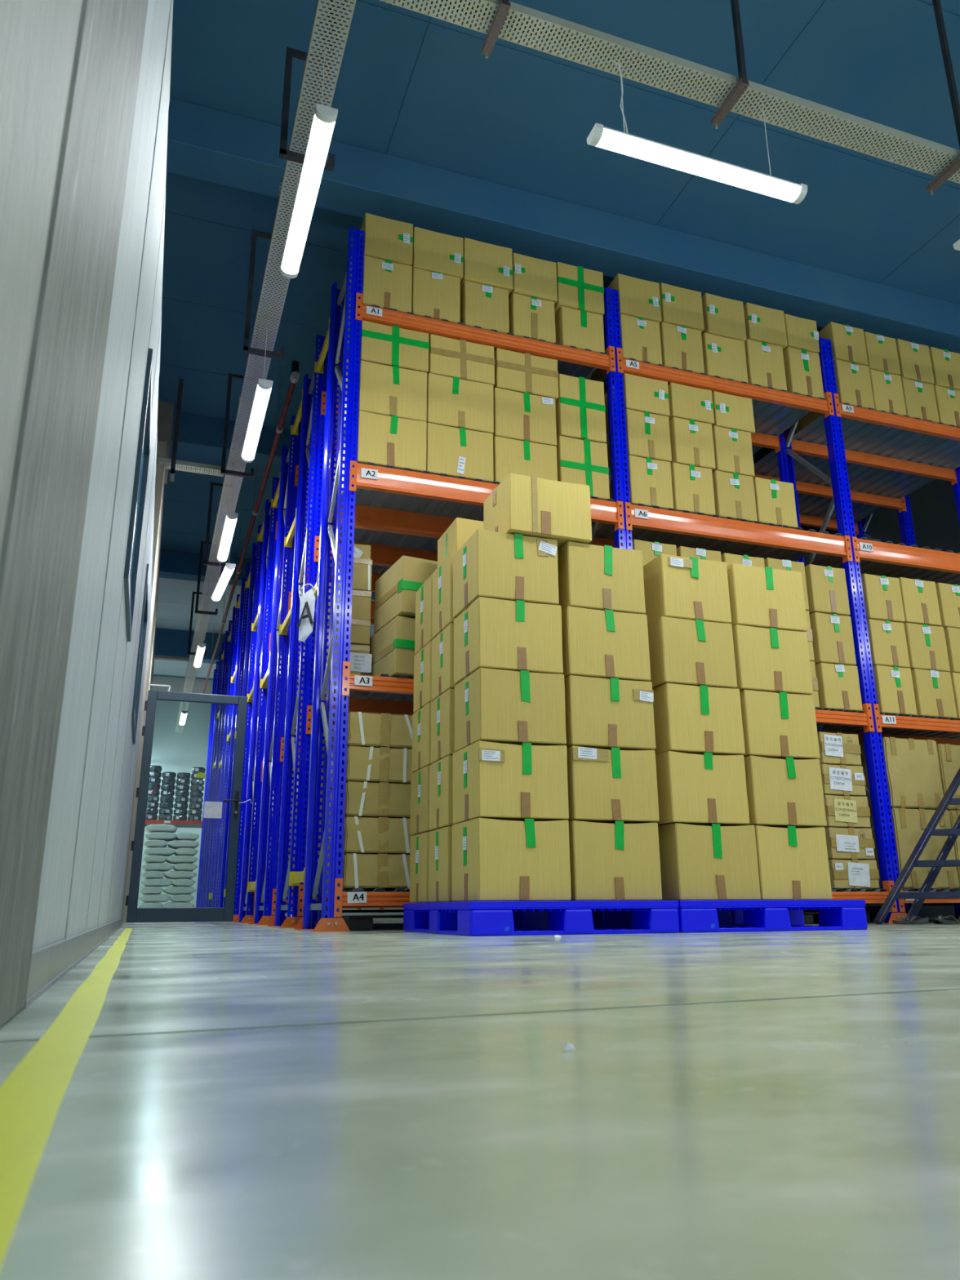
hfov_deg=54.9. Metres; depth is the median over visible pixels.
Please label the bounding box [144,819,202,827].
beam
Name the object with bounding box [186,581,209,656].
hanger
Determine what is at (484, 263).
cardboard box
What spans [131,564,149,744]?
window
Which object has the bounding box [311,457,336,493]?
cardboard box
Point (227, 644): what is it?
frame
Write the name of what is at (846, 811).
cardboard box
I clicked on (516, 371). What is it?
cardboard box
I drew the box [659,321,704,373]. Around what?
cardboard box
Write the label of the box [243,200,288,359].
hanger
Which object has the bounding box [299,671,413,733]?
deck
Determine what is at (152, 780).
coil
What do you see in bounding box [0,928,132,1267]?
tape
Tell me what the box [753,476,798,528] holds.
cardboard box
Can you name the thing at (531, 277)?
cardboard box
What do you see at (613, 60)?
cable
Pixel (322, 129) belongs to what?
diffuser
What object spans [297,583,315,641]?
sign
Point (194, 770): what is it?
coil
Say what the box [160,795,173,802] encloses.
coil
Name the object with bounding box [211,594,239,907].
frame
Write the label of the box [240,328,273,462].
lamp
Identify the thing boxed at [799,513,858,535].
beam
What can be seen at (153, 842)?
sack
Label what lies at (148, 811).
coil
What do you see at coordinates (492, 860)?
cardboard box
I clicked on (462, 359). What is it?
cardboard box
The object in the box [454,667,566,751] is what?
cardboard box
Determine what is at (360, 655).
cardboard box
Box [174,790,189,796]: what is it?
coil
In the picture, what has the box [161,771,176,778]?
coil
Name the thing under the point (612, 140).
diffuser
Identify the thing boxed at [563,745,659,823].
cardboard box
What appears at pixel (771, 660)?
cardboard box
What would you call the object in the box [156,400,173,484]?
duct
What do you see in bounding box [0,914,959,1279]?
floor
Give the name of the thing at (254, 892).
beam
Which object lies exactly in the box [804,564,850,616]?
cardboard box
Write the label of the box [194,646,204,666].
diffuser
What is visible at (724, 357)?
cardboard box
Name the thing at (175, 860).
sack
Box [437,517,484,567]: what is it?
cardboard box
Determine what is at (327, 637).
cardboard box
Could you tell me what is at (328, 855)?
cardboard box
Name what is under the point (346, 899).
beam
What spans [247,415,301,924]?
frame
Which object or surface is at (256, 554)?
frame
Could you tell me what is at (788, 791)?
cardboard box
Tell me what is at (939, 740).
beam
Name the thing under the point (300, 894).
beam
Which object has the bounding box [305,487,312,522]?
cardboard box
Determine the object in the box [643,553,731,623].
cardboard box
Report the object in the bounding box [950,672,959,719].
cardboard box
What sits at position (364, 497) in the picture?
deck
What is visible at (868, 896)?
beam
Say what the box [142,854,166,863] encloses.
sack
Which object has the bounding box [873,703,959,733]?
beam
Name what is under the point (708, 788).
cardboard box
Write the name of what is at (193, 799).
coil
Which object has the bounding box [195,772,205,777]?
cloth
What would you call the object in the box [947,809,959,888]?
cardboard box
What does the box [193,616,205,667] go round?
lamp
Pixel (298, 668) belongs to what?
cardboard box
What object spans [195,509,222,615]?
hanger
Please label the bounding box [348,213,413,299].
cardboard box
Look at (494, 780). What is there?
cardboard box
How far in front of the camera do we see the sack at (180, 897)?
18.44 m
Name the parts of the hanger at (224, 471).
upright leg, arm, arm, drop rod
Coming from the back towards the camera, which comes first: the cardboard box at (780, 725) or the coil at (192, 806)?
the coil at (192, 806)
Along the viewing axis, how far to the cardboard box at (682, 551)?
7.01 m
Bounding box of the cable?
[612,59,628,133]
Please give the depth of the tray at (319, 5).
6.15 m
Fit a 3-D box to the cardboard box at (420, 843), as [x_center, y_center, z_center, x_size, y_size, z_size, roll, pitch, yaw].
[-0.142,1.333,5.398,0.461,0.385,0.367,5,-17,-19]
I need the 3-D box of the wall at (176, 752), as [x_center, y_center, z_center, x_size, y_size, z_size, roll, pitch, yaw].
[-3.553,4.135,24.087,16.500,5.800,0.150,5,-17,-19]
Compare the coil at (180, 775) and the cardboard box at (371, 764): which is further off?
the coil at (180, 775)
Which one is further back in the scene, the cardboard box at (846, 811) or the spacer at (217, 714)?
the spacer at (217, 714)
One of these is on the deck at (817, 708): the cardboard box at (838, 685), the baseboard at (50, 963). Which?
the cardboard box at (838, 685)
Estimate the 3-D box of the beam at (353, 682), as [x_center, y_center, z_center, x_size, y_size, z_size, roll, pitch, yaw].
[0.095,0.336,6.151,2.050,0.220,0.063,5,-17,-19]
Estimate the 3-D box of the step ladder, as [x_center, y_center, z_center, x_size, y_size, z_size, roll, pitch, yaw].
[3.782,1.130,6.685,2.204,1.760,0.520,5,-17,-19]
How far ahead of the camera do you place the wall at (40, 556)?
1.18 m
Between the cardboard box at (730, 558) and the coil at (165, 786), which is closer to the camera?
the cardboard box at (730, 558)
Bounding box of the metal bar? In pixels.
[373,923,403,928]
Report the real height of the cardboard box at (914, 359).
0.392 m
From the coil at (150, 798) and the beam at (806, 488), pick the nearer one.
the beam at (806, 488)
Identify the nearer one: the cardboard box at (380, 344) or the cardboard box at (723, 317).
the cardboard box at (380, 344)
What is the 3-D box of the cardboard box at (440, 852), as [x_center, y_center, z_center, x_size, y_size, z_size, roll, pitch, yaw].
[-0.012,1.232,5.055,0.461,0.385,0.367,5,-17,-19]
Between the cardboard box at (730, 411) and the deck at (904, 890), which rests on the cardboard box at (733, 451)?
the cardboard box at (730, 411)
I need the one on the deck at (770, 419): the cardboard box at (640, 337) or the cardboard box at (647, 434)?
the cardboard box at (640, 337)
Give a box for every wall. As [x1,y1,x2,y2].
[0,0,173,1026]
[137,675,409,915]
[591,426,959,918]
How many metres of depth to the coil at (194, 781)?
19.81 m
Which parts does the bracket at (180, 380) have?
arm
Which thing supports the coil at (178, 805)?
on the coil at (176, 811)
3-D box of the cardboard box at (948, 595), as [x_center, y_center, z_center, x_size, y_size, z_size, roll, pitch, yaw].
[3.925,-0.207,8.049,0.353,0.387,0.607,5,-17,-19]
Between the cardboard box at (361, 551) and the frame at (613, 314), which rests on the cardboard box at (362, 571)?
the cardboard box at (361, 551)
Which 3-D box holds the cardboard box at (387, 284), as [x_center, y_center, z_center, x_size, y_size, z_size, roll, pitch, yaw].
[-0.769,-2.511,7.000,0.365,0.410,0.607,5,-17,-19]
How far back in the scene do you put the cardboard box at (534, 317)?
7.09 m
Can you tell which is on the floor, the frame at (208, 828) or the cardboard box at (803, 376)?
the frame at (208, 828)
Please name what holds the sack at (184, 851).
on the sack at (175, 860)
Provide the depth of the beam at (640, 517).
7.18 m
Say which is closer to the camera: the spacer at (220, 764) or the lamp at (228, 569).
the lamp at (228, 569)
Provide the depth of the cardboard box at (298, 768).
8.35 m
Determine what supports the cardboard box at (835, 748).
on the cardboard box at (837, 780)
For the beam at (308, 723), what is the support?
attached to the frame at (318, 381)
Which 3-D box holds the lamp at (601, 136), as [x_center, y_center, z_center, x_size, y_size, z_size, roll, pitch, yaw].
[1.093,-2.596,4.656,1.200,0.589,0.102,5,-17,-19]
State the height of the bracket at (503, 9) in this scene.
1.669 m
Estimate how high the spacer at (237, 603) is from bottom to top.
0.100 m
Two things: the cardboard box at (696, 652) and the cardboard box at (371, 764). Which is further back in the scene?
the cardboard box at (371, 764)
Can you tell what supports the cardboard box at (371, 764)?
on the cardboard box at (362, 799)
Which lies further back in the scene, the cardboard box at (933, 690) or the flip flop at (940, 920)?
the cardboard box at (933, 690)
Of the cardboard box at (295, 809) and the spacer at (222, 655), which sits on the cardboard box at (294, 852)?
the cardboard box at (295, 809)
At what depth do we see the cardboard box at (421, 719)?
5.50 m
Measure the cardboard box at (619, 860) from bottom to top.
0.386 m
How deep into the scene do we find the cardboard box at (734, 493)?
7.29 m
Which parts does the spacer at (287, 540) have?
plate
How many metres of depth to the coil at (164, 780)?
19.61 m
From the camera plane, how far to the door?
8.96 m
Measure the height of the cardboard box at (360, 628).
0.173 m
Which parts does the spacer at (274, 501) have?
plate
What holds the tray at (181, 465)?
attached to the bracket at (180, 380)
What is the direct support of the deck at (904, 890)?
on the beam at (901, 901)
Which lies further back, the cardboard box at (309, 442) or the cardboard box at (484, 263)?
the cardboard box at (309, 442)
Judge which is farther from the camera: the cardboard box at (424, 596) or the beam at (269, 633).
the beam at (269, 633)
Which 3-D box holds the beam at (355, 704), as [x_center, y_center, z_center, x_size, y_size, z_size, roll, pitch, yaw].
[-0.129,0.514,6.760,2.050,0.220,0.063,5,-17,-19]
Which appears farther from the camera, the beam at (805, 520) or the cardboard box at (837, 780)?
the beam at (805, 520)
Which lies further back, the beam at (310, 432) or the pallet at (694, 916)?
the beam at (310, 432)
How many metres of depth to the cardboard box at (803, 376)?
7.91 m
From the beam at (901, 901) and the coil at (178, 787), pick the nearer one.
the beam at (901, 901)
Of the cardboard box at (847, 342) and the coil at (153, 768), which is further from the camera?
the coil at (153, 768)
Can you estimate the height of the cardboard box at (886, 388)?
0.409 m
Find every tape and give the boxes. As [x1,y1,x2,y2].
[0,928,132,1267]
[239,924,302,932]
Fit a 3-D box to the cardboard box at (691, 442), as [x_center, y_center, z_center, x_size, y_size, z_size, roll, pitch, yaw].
[1.596,-1.480,7.566,0.353,0.396,0.607,5,-17,-19]
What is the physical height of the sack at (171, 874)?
0.157 m
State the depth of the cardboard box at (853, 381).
8.09 m
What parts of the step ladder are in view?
rail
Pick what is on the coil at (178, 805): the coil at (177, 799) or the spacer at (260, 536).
the coil at (177, 799)
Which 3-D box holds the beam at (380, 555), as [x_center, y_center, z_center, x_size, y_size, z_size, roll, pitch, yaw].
[-0.374,-0.637,7.790,2.050,0.220,0.063,5,-17,-19]
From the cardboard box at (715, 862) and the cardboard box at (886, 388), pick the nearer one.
the cardboard box at (715, 862)
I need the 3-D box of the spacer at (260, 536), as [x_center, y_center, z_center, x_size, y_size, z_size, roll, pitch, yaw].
[-2.693,-1.403,11.512,0.075,0.100,0.712,5,-17,-19]
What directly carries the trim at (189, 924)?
attached to the wall at (40, 556)
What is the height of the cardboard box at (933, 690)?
0.384 m
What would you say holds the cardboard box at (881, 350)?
on the cardboard box at (886, 388)
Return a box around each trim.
[121,923,217,927]
[154,627,225,663]
[159,549,374,599]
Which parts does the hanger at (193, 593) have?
upright leg, arm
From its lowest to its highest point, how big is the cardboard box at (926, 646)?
0.381 m
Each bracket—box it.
[169,378,183,481]
[481,0,510,58]
[711,0,749,128]
[925,0,959,195]
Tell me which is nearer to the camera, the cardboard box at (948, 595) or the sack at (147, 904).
the cardboard box at (948, 595)
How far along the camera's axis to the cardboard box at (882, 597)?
7.52 m
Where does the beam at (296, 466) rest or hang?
attached to the frame at (270, 806)
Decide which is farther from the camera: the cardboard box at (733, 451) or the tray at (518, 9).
the cardboard box at (733, 451)
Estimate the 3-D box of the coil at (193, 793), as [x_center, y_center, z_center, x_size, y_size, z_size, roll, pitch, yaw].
[-6.080,3.314,19.843,0.292,0.126,0.296,0,-16,-3]
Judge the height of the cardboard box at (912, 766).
0.542 m
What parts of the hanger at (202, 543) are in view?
upright leg, arm, arm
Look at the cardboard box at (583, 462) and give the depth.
6.88 m
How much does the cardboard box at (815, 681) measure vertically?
0.362 m
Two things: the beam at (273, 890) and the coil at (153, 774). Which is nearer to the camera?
the beam at (273, 890)
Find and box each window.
[123,348,152,641]
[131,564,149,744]
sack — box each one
[138,893,170,902]
[138,902,163,907]
[139,886,163,894]
[141,862,173,871]
[141,870,165,879]
[141,878,172,886]
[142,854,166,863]
[143,839,167,848]
[143,847,175,856]
[145,824,177,832]
[145,831,177,841]
[162,902,194,907]
[163,886,195,894]
[164,870,196,879]
[165,855,198,864]
[167,840,199,848]
[170,893,193,902]
[171,878,195,886]
[173,847,198,856]
[173,862,197,871]
[175,832,199,840]
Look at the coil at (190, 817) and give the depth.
19.59 m
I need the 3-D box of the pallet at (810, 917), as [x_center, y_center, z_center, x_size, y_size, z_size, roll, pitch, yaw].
[2.233,2.049,6.818,1.150,0.085,0.500,5,-17,-19]
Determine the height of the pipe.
0.949 m
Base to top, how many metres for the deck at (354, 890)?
0.020 m
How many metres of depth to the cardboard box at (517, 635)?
4.78 m
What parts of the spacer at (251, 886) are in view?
plate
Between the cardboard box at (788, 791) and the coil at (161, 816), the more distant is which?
the coil at (161, 816)
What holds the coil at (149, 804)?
on the coil at (148, 811)
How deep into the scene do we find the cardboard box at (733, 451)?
7.41 m
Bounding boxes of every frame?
[195,661,218,907]
[200,642,224,907]
[205,620,231,907]
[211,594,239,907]
[218,562,251,907]
[232,524,262,921]
[233,476,279,923]
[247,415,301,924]
[266,334,328,928]
[293,227,364,931]
[587,287,632,549]
[777,337,906,923]
[855,493,959,919]
[952,466,959,525]
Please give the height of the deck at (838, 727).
0.020 m
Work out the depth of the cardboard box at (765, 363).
7.78 m
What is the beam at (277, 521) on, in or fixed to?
attached to the frame at (251, 845)
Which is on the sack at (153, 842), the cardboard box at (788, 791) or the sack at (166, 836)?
the sack at (166, 836)
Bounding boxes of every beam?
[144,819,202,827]
[166,97,959,353]
[169,412,293,468]
[253,892,403,914]
[261,760,275,782]
[268,632,271,653]
[271,888,403,915]
[275,520,277,539]
[280,737,300,761]
[288,591,374,618]
[294,465,312,486]
[297,884,394,915]
[302,568,382,592]
[306,705,334,733]
[308,431,337,453]
[313,535,437,566]
[320,391,337,415]
[324,690,413,715]
[331,504,455,538]
[333,878,409,916]
[342,661,413,696]
[349,460,624,531]
[355,292,615,374]
[592,537,721,555]
[616,347,834,417]
[625,502,853,563]
[751,432,780,453]
[752,473,906,513]
[784,431,956,485]
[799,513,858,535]
[808,880,897,911]
[814,702,874,733]
[823,729,959,745]
[833,393,959,440]
[852,536,959,573]
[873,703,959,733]
[897,888,959,911]
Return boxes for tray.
[153,654,188,662]
[157,457,223,476]
[174,0,356,733]
[379,0,959,183]
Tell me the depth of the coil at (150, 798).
19.41 m
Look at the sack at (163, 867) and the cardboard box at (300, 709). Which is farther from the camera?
the sack at (163, 867)
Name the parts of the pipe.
hanger rod, hanger rod, hanger rod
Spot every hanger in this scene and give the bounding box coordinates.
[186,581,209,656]
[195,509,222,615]
[204,462,234,567]
[220,324,259,478]
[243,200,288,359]
[279,0,334,171]
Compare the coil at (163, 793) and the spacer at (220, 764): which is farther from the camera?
the coil at (163, 793)
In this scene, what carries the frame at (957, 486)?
on the floor
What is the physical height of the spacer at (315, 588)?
0.100 m
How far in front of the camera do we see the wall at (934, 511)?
11.10 m
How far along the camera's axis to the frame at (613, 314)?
7.10 m
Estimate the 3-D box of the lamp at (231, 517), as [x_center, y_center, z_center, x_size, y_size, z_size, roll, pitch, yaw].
[-2.498,-1.251,9.195,0.102,0.589,1.200,5,-17,-19]
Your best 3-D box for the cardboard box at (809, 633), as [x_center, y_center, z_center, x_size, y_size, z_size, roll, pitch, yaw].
[2.315,0.029,7.391,0.348,0.404,0.606,5,-17,-19]
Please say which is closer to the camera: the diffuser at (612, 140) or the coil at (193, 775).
the diffuser at (612, 140)
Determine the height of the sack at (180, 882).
0.157 m
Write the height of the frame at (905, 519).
4.880 m
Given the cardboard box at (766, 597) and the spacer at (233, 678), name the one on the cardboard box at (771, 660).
the cardboard box at (766, 597)
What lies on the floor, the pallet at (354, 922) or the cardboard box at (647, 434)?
the pallet at (354, 922)
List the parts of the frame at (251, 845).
plate, plate, post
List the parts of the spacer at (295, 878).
plate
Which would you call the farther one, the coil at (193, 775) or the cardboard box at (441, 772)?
the coil at (193, 775)
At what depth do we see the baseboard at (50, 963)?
1.71 m
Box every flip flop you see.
[892,915,928,924]
[932,915,959,924]
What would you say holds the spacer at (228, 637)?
attached to the frame at (235, 620)
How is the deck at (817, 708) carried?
on the beam at (825, 717)
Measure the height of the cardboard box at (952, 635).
0.386 m
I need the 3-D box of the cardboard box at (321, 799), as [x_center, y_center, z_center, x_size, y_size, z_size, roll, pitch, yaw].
[-1.213,1.393,7.266,0.373,0.377,0.603,5,-17,-19]
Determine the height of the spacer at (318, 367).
0.100 m
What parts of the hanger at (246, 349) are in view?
upright leg, arm, arm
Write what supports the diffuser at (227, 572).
attached to the lamp at (228, 569)
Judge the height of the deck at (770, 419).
0.020 m
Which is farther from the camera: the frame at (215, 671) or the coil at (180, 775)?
the coil at (180, 775)
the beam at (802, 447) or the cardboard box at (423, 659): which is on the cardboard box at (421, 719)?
the cardboard box at (423, 659)
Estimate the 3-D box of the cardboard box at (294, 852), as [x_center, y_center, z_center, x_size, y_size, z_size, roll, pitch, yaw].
[-1.690,2.144,8.462,0.373,0.377,0.603,5,-17,-19]
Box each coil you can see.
[145,813,157,819]
[146,795,159,802]
[146,801,159,808]
[146,808,158,814]
[147,789,159,795]
[148,777,160,783]
[148,783,160,790]
[149,771,161,777]
[150,764,162,772]
[158,808,173,814]
[158,814,172,819]
[159,802,173,808]
[160,783,175,791]
[160,790,174,796]
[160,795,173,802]
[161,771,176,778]
[161,777,175,784]
[173,802,188,808]
[173,808,187,815]
[173,814,186,820]
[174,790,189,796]
[174,796,188,803]
[175,784,189,791]
[176,772,191,778]
[176,778,190,785]
[187,808,202,815]
[187,815,201,820]
[188,803,202,809]
[189,791,203,797]
[189,796,203,803]
[190,778,204,785]
[190,785,204,791]
[191,767,205,773]
[191,773,204,779]
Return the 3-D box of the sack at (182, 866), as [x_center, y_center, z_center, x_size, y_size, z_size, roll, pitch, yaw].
[-6.053,4.665,18.972,0.440,0.157,0.800,5,-17,-19]
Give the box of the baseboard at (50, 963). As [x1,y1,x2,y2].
[22,918,122,1008]
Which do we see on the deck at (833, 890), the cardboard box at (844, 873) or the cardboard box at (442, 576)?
the cardboard box at (844, 873)
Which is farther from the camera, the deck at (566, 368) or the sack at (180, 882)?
the sack at (180, 882)
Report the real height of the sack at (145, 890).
0.157 m
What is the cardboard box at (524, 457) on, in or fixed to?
on the deck at (364, 497)
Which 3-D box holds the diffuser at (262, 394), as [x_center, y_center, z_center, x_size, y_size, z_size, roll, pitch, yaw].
[-1.690,-1.618,6.970,0.096,0.036,1.120,5,-17,-19]
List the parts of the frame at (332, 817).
plate, post, plate, post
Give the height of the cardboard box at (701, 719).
0.367 m
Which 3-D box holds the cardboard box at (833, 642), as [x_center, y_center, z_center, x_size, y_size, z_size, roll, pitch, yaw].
[2.692,0.066,7.518,0.348,0.400,0.607,5,-17,-19]
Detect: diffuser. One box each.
[179,713,186,724]
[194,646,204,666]
[212,566,234,600]
[217,516,236,560]
[241,386,271,460]
[281,115,334,274]
[596,128,800,201]
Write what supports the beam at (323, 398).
attached to the frame at (318, 381)
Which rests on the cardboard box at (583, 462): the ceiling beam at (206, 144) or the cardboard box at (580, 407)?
the cardboard box at (580, 407)
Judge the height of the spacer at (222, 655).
0.100 m
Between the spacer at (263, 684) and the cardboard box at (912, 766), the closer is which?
the cardboard box at (912, 766)
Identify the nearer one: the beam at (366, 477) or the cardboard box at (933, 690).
the beam at (366, 477)
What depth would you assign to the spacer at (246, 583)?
12.96 m
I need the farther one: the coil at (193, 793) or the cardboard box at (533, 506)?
the coil at (193, 793)
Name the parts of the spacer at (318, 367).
plate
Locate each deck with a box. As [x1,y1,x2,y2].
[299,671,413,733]
[307,462,615,573]
[314,304,606,440]
[316,888,409,893]
[594,502,842,561]
[601,357,825,454]
[753,402,959,522]
[804,537,959,585]
[814,706,864,726]
[823,712,959,738]
[831,888,886,891]
[902,888,959,891]
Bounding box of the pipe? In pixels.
[201,360,299,693]
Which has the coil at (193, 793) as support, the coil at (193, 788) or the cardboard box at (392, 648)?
the coil at (193, 788)
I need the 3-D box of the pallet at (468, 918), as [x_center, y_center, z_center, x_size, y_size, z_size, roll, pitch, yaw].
[0.274,1.488,4.969,1.100,0.154,1.200,5,-17,-19]
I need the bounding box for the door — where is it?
[124,684,251,922]
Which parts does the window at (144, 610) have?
pane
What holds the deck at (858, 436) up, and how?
on the beam at (849, 411)
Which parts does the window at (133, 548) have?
pane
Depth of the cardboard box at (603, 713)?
4.83 m
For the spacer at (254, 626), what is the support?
attached to the frame at (256, 554)
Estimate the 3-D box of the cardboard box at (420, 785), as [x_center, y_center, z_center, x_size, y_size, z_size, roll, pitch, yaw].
[-0.146,0.965,5.504,0.461,0.369,0.368,5,-17,-19]
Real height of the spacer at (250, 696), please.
0.100 m
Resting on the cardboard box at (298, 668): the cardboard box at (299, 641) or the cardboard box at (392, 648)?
the cardboard box at (299, 641)
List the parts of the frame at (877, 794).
post, post, plate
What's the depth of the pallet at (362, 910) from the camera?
6.99 m
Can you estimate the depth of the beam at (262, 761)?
9.65 m
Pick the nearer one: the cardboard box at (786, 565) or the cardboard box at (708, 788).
the cardboard box at (708, 788)
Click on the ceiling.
(415, 86)
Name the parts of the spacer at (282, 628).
plate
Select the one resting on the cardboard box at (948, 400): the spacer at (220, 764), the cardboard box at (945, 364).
the cardboard box at (945, 364)
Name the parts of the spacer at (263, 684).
plate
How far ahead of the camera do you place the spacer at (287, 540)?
8.70 m
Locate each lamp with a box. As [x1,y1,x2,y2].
[179,684,187,725]
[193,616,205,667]
[211,544,235,601]
[217,468,238,562]
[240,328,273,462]
[280,48,337,278]
[586,53,807,204]
[953,239,959,250]
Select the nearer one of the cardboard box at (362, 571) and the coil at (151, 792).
the cardboard box at (362, 571)
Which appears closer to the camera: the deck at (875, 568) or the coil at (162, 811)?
the deck at (875, 568)
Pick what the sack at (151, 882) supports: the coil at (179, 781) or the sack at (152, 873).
the sack at (152, 873)
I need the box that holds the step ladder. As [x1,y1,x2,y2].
[873,768,959,924]
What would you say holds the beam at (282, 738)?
attached to the frame at (270, 806)
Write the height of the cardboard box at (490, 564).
0.370 m
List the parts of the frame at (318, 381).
plate, plate, post, post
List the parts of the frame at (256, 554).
post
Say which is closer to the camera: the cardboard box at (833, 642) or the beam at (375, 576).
the cardboard box at (833, 642)
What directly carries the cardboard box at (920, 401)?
on the deck at (858, 436)
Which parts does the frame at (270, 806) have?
plate, plate, post, post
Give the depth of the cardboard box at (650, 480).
7.06 m
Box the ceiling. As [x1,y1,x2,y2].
[153,0,959,680]
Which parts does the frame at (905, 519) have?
post, post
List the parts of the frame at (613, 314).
post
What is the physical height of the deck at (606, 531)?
0.020 m
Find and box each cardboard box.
[286,852,294,896]
[288,808,296,851]
[290,768,298,807]
[293,709,324,746]
[293,843,329,892]
[296,667,302,706]
[296,789,332,840]
[297,640,305,665]
[297,738,333,789]
[302,624,331,680]
[303,522,310,558]
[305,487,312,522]
[306,442,336,488]
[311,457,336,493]
[327,582,334,624]
[328,816,413,854]
[328,853,409,889]
[331,746,412,787]
[333,644,372,692]
[333,711,412,754]
[335,618,370,647]
[337,557,372,594]
[337,589,371,624]
[338,543,370,559]
[341,410,426,494]
[344,360,426,422]
[344,781,410,817]
[345,320,429,387]
[346,255,412,343]
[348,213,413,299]
[368,616,415,679]
[373,555,437,633]
[409,764,432,835]
[409,831,432,902]
[411,226,463,281]
[411,267,460,323]
[411,702,431,773]
[413,640,432,713]
[414,573,432,654]
[426,333,494,386]
[426,373,493,433]
[426,422,493,483]
[428,755,455,830]
[428,826,453,902]
[430,688,455,764]
[431,552,455,639]
[431,622,455,700]
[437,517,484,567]
[451,817,571,902]
[453,528,559,618]
[453,596,563,684]
[453,740,568,823]
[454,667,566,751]
[460,237,513,295]
[460,280,509,333]
[483,472,591,549]
[493,347,558,401]
[493,387,556,445]
[493,435,557,483]
[508,252,557,304]
[508,293,555,343]
[554,262,604,315]
[555,306,604,353]
[555,373,606,443]
[555,435,609,500]
[557,541,645,614]
[560,820,662,901]
[561,605,650,681]
[563,675,655,750]
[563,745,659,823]
[591,314,662,382]
[596,454,673,531]
[604,373,670,430]
[605,408,671,467]
[607,273,662,326]
[632,539,676,565]
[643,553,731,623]
[647,616,737,688]
[652,683,745,755]
[652,751,749,826]
[657,822,760,900]
[658,282,704,332]
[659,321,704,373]
[667,382,714,425]
[669,417,715,471]
[671,462,715,515]
[676,546,721,561]
[701,293,746,341]
[701,332,748,382]
[711,391,755,435]
[711,425,755,476]
[711,470,757,522]
[720,552,764,567]
[726,563,808,631]
[732,624,813,694]
[736,755,826,828]
[739,689,820,759]
[743,302,787,349]
[744,338,786,391]
[752,825,832,900]
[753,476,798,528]
[764,557,808,610]
[782,313,819,353]
[782,346,824,398]
[796,359,875,432]
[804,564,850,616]
[805,610,814,661]
[808,612,856,666]
[809,661,819,707]
[814,662,862,711]
[814,795,871,828]
[817,731,861,765]
[818,321,867,365]
[820,764,866,796]
[824,826,875,860]
[828,859,879,888]
[830,665,916,726]
[847,573,905,622]
[858,737,943,810]
[860,808,959,888]
[863,331,900,375]
[866,618,910,667]
[869,368,906,415]
[895,338,934,384]
[898,577,942,626]
[901,377,939,422]
[903,622,950,671]
[911,668,957,719]
[928,346,959,391]
[933,385,959,427]
[935,582,959,628]
[936,743,959,810]
[943,626,959,673]
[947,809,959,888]
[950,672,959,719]
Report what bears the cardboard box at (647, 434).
on the cardboard box at (650, 480)
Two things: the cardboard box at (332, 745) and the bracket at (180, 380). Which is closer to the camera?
the cardboard box at (332, 745)
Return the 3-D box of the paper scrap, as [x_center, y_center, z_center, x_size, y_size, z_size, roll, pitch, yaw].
[0.078,0.357,0.814,0.014,0.006,0.009,8,-18,-28]
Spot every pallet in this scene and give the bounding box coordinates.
[315,909,404,918]
[341,915,403,930]
[403,900,679,936]
[589,899,867,933]
[803,911,870,924]
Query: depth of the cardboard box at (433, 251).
6.95 m
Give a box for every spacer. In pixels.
[208,893,212,899]
[216,705,220,718]
[217,759,222,768]
[220,647,224,659]
[226,624,231,641]
[226,726,231,741]
[230,665,235,683]
[235,592,240,608]
[244,564,251,588]
[246,681,253,702]
[247,879,256,892]
[251,606,258,631]
[257,515,264,541]
[259,662,269,688]
[271,471,280,507]
[279,601,291,635]
[284,507,296,547]
[288,867,305,885]
[290,388,302,435]
[313,573,318,600]
[314,317,329,373]
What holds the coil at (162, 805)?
on the coil at (162, 811)
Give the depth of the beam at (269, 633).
10.04 m
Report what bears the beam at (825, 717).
attached to the frame at (613, 314)
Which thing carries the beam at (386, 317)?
attached to the frame at (332, 817)
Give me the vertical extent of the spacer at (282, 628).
0.100 m
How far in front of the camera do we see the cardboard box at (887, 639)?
7.42 m
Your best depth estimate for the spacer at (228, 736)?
13.72 m
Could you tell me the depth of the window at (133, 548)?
3.46 m
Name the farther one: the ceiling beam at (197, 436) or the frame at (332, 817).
the ceiling beam at (197, 436)
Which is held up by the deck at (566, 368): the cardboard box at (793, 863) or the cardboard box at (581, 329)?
the cardboard box at (581, 329)
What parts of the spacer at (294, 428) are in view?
plate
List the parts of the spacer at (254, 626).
plate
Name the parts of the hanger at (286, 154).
upright leg, arm, arm, drop rod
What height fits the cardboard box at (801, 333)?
0.313 m
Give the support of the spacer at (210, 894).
attached to the frame at (235, 620)
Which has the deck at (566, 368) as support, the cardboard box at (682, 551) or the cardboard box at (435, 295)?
the cardboard box at (435, 295)
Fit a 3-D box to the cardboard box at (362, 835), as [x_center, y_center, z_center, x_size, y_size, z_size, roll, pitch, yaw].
[-0.675,1.259,5.886,0.479,0.215,0.510,5,-17,-19]
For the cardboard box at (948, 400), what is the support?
on the deck at (858, 436)
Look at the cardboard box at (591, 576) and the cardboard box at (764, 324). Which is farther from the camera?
the cardboard box at (764, 324)
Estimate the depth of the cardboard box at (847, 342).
8.18 m
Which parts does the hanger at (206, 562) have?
upright leg, arm, arm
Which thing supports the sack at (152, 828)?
on the sack at (166, 836)
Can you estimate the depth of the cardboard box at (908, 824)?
7.02 m
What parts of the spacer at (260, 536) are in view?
plate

